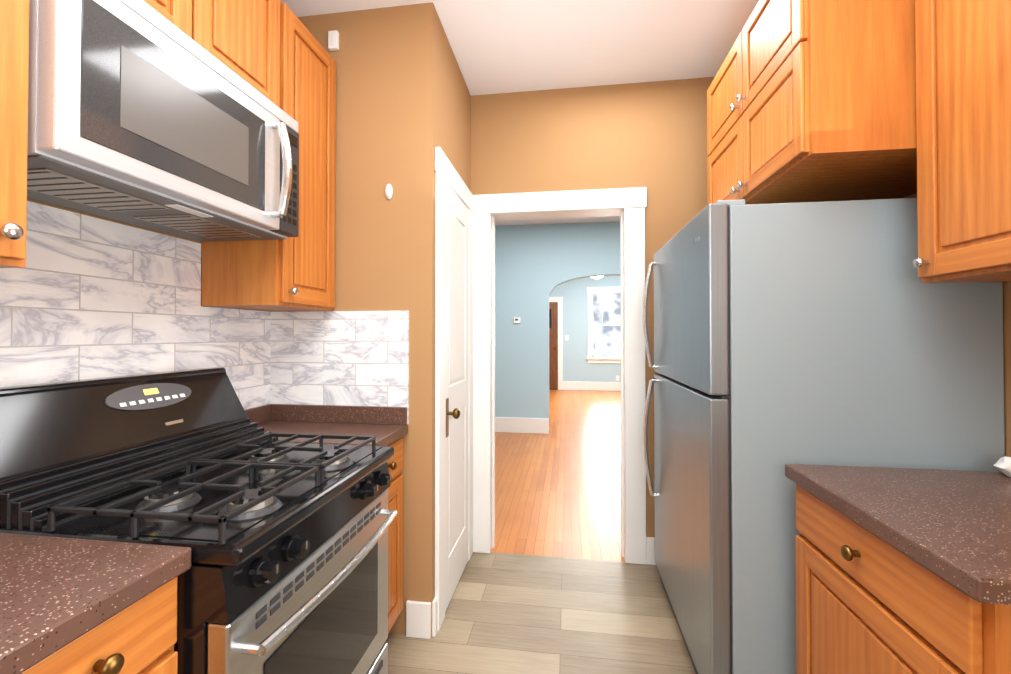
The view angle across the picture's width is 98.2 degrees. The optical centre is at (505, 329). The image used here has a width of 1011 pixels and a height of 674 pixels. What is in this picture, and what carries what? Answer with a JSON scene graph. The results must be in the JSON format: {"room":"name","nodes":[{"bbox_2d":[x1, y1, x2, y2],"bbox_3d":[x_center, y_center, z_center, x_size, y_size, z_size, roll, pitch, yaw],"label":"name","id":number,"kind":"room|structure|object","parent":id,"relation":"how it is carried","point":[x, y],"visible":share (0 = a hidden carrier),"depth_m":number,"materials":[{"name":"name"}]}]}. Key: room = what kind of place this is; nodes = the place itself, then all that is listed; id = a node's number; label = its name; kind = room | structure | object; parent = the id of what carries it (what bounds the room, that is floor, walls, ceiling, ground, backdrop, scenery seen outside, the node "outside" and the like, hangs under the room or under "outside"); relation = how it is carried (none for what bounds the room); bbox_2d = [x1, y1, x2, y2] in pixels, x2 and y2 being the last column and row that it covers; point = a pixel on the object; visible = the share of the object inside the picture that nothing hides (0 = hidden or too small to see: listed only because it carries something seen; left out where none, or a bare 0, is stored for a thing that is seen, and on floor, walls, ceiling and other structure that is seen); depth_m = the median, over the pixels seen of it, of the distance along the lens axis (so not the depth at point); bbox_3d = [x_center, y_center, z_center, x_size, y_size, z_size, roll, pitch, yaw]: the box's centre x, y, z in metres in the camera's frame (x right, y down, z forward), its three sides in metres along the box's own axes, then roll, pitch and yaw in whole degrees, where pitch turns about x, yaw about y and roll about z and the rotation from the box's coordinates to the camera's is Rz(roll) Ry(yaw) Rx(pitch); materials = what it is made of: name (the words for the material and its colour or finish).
{"room":"kitchen","nodes":[
{"label":"kitchen","id":0,"kind":"room"},
{"bbox_2d":[27,198,269,311],"bbox_3d":[-1.398,-0.072,0.264,0.140,2.760,3.830,0,-1,8],"label":"wall","id":1,"kind":"structure","parent":0,"point":[84,213],"depth_m":1.35,"materials":[{"name":"brown paint"}]},
{"bbox_2d":[0,0,28,267],"bbox_3d":[-1.103,-0.670,0.394,0.391,1.100,0.916,0,-1,8],"label":"upper cabinet","id":2,"kind":"object","parent":1,"relation":"attached to","point":[14,45],"visible":1,"depth_m":0.79,"materials":[{"name":"brown wood"}]},
{"bbox_2d":[0,201,270,409],"bbox_3d":[-1.304,0.043,0.401,0.008,0.746,3.250,0,-1,8],"label":"backsplash","id":3,"kind":"structure","parent":1,"relation":"attached to","point":[82,297],"depth_m":1.31,"materials":[{"name":"stone"}]},
{"bbox_2d":[143,0,279,107],"bbox_3d":[-1.020,-0.980,1.234,0.322,0.462,0.758,0,-1,8],"label":"upper cabinet","id":4,"kind":"object","parent":1,"relation":"attached to","point":[241,38],"visible":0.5,"depth_m":1.38,"materials":[{"name":"brown wood"}]},
{"bbox_2d":[27,0,298,241],"bbox_3d":[-0.951,-0.534,1.219,0.456,0.427,0.754,0,-1,8],"label":"over-the-range microwave","id":5,"kind":"object","parent":4,"relation":"attached to","point":[141,113],"visible":1,"depth_m":1.04,"materials":[{"name":"grey metal"}]},
{"bbox_2d":[201,1,335,310],"bbox_3d":[-0.924,-0.644,1.793,0.356,1.120,0.381,0,-1,8],"label":"upper cabinet","id":6,"kind":"object","parent":1,"relation":"attached to","point":[293,273],"visible":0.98,"depth_m":1.71,"materials":[{"name":"brown wood"}]},
{"bbox_2d":[270,2,441,636],"bbox_3d":[-0.690,-0.051,2.027,0.770,2.760,0.140,0,-1,8],"label":"wall","id":7,"kind":"structure","parent":0,"point":[388,60],"depth_m":1.94,"materials":[{"name":"brown paint"}]},
{"bbox_2d":[328,30,338,50],"bbox_3d":[-0.773,-1.297,1.970,0.045,0.080,0.024,0,-1,8],"label":"sensor box","id":8,"kind":"object","parent":7,"relation":"attached to","point":[333,40],"visible":1,"depth_m":1.96,"materials":[{"name":"white plastic"}]},
{"bbox_2d":[270,311,408,423],"bbox_3d":[-0.748,0.167,1.958,0.657,0.494,0.008,0,-1,8],"label":"tile backsplash","id":9,"kind":"object","parent":7,"relation":"attached to","point":[353,358],"visible":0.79,"depth_m":1.95,"materials":[{"name":"stone"}]},
{"bbox_2d":[385,184,392,198],"bbox_3d":[-0.514,-0.608,1.931,0.032,0.068,0.027,0,-1,8],"label":"door chime","id":10,"kind":"object","parent":7,"relation":"attached to","point":[389,191],"visible":1,"depth_m":1.92,"materials":[{"name":"white plastic"}]},
{"bbox_2d":[442,26,470,191],"bbox_3d":[-0.315,-0.047,2.429,0.140,2.760,0.760,0,-1,8],"label":"wall","id":11,"kind":"structure","parent":0,"point":[456,122],"depth_m":2.31,"materials":[{"name":"brown paint"}]},
{"bbox_2d":[435,147,473,630],"bbox_3d":[-0.224,0.264,2.277,0.079,2.135,0.718,0,-1,8],"label":"door","id":12,"kind":"structure","parent":11,"relation":"attached to","point":[454,204],"depth_m":2.18,"materials":[{"name":"white wood"}]},
{"bbox_2d":[280,0,758,225],"bbox_3d":[0.922,-1.435,4.270,5.900,0.060,12.380,0,-1,8],"label":"ceiling","id":13,"kind":"structure","parent":0,"point":[503,46],"depth_m":2.16,"materials":[{"name":"white paint"}]},
{"bbox_2d":[385,390,695,673],"bbox_3d":[0.922,1.384,4.237,5.900,0.060,12.380,0,-1,8],"label":"floor","id":14,"kind":"structure","parent":0,"point":[507,613],"depth_m":2.30,"materials":[{"name":"brown wood"}]},
{"bbox_2d":[28,657,55,673],"bbox_3d":[-0.984,0.872,0.324,0.642,0.872,0.600,0,-1,8],"label":"base cabinet","id":15,"kind":"object","parent":14,"relation":"on","point":[50,668],"depth_m":0.60,"materials":[{"name":"brown wood"}]},
{"bbox_2d":[56,581,177,673],"bbox_3d":[-0.936,0.876,0.665,0.642,0.872,0.370,0,-1,8],"label":"base cabinet","id":16,"kind":"object","parent":14,"relation":"on","point":[142,641],"depth_m":0.72,"materials":[{"name":"brown wood"}]},
{"bbox_2d":[0,533,190,673],"bbox_3d":[-1.050,0.408,-0.193,0.658,0.040,2.112,0,-1,8],"label":"countertop","id":17,"kind":"structure","parent":16,"relation":"on","point":[56,592],"depth_m":0.69,"materials":[{"name":"brown stone"}]},
{"bbox_2d":[0,367,396,673],"bbox_3d":[-0.772,0.728,1.210,0.772,1.182,0.741,0,-1,8],"label":"gas range","id":18,"kind":"object","parent":14,"relation":"on","point":[287,544],"visible":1,"depth_m":1.05,"materials":[{"name":"grey metal"}]},
{"bbox_2d":[245,404,407,632],"bbox_3d":[-0.763,0.831,1.766,0.676,0.989,0.357,0,-1,8],"label":"base cabinet","id":19,"kind":"object","parent":14,"relation":"on","point":[386,426],"visible":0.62,"depth_m":1.85,"materials":[{"name":"brown wood"}]},
{"bbox_2d":[495,417,548,433],"bbox_3d":[-0.525,1.274,5.897,2.210,0.200,0.020,0,-1,8],"label":"baseboard","id":20,"kind":"structure","parent":14,"relation":"on","point":[502,424],"depth_m":5.78,"materials":[{"name":"white wood"}]},
{"bbox_2d":[563,381,620,390],"bbox_3d":[1.727,1.324,10.225,5.520,0.200,0.020,0,-1,8],"label":"baseboard","id":21,"kind":"structure","parent":14,"relation":"on","point":[567,385],"depth_m":10.17,"materials":[{"name":"white wood"}]},
{"bbox_2d":[643,198,1004,673],"bbox_3d":[1.109,0.454,1.828,0.902,1.745,0.930,0,-1,8],"label":"fridge","id":22,"kind":"object","parent":14,"relation":"on","point":[836,333],"visible":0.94,"depth_m":1.39,"materials":[{"name":"grey metal"}]},
{"bbox_2d":[785,464,1010,673],"bbox_3d":[1.113,0.859,0.965,0.661,0.914,0.634,0,-1,8],"label":"base cabinet","id":23,"kind":"object","parent":14,"relation":"on","point":[903,570],"visible":1,"depth_m":0.97,"materials":[{"name":"brown wood"}]},
{"bbox_2d":[993,456,1010,476],"bbox_3d":[1.406,0.379,1.202,0.103,0.051,0.082,0,-1,8],"label":"crumpled paper","id":24,"kind":"object","parent":23,"relation":"on","point":[1002,464],"visible":1,"depth_m":1.20,"materials":[{"name":"white paper"}]},
{"bbox_2d":[495,221,620,417],"bbox_3d":[1.218,0.001,6.530,5.830,2.760,7.790,0,-1,8],"label":"wall","id":25,"kind":"structure","parent":0,"point":[537,266],"depth_m":5.82,"materials":[{"name":"blue paint"}]},
{"bbox_2d":[514,318,519,322],"bbox_3d":[0.153,-0.115,5.816,0.090,0.075,0.022,0,-1,8],"label":"thermostat","id":26,"kind":"object","parent":25,"relation":"attached to","point":[516,320],"visible":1,"depth_m":5.81,"materials":[{"name":"white plastic"}]},
{"bbox_2d":[549,297,562,389],"bbox_3d":[0.799,0.335,10.316,1.100,2.180,0.120,0,-1,8],"label":"door","id":27,"kind":"structure","parent":25,"relation":"attached to","point":[555,343],"depth_m":10.29,"materials":[{"name":"brown wood"}]},
{"bbox_2d":[586,287,620,362],"bbox_3d":[2.367,-0.092,10.130,0.980,1.770,0.060,0,-1,8],"label":"room window","id":28,"kind":"structure","parent":25,"relation":"attached to","point":[603,324],"depth_m":10.16,"materials":[{"name":"white"}]},
{"bbox_2d":[471,77,714,536],"bbox_3d":[0.729,-0.045,2.595,1.880,2.760,0.140,0,-1,8],"label":"wall","id":29,"kind":"structure","parent":0,"point":[651,137],"depth_m":2.55,"materials":[{"name":"brown paint"}]},
{"bbox_2d":[473,187,646,564],"bbox_3d":[0.308,0.263,2.645,1.032,2.145,0.176,0,-1,8],"label":"door frame","id":30,"kind":"structure","parent":29,"relation":"attached to","point":[628,206],"depth_m":2.58,"materials":[{"name":"white wood"}]},
{"bbox_2d":[646,537,655,564],"bbox_3d":[1.224,1.258,2.431,0.858,0.150,0.015,0,-1,8],"label":"baseboard","id":31,"kind":"structure","parent":29,"relation":"attached to","point":[650,541],"depth_m":2.48,"materials":[{"name":"white wood"}]},
{"bbox_2d":[905,193,1010,456],"bbox_3d":[1.418,-0.072,0.251,0.140,2.760,4.590,0,-1,8],"label":"wall","id":32,"kind":"structure","parent":0,"point":[1007,347],"depth_m":1.31,"materials":[{"name":"brown paint"}]},
{"bbox_2d":[707,0,916,204],"bbox_3d":[1.225,-0.858,1.702,0.641,0.695,0.908,0,-1,8],"label":"upper cabinet","id":33,"kind":"object","parent":32,"relation":"attached to","point":[811,100],"visible":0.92,"depth_m":1.35,"materials":[{"name":"brown wood"}]},
{"bbox_2d":[912,0,1010,282],"bbox_3d":[1.236,-0.676,0.763,0.358,1.080,0.940,0,-1,8],"label":"upper cabinet","id":34,"kind":"object","parent":32,"relation":"attached to","point":[963,86],"visible":1,"depth_m":1.09,"materials":[{"name":"brown wood"}]}
]}

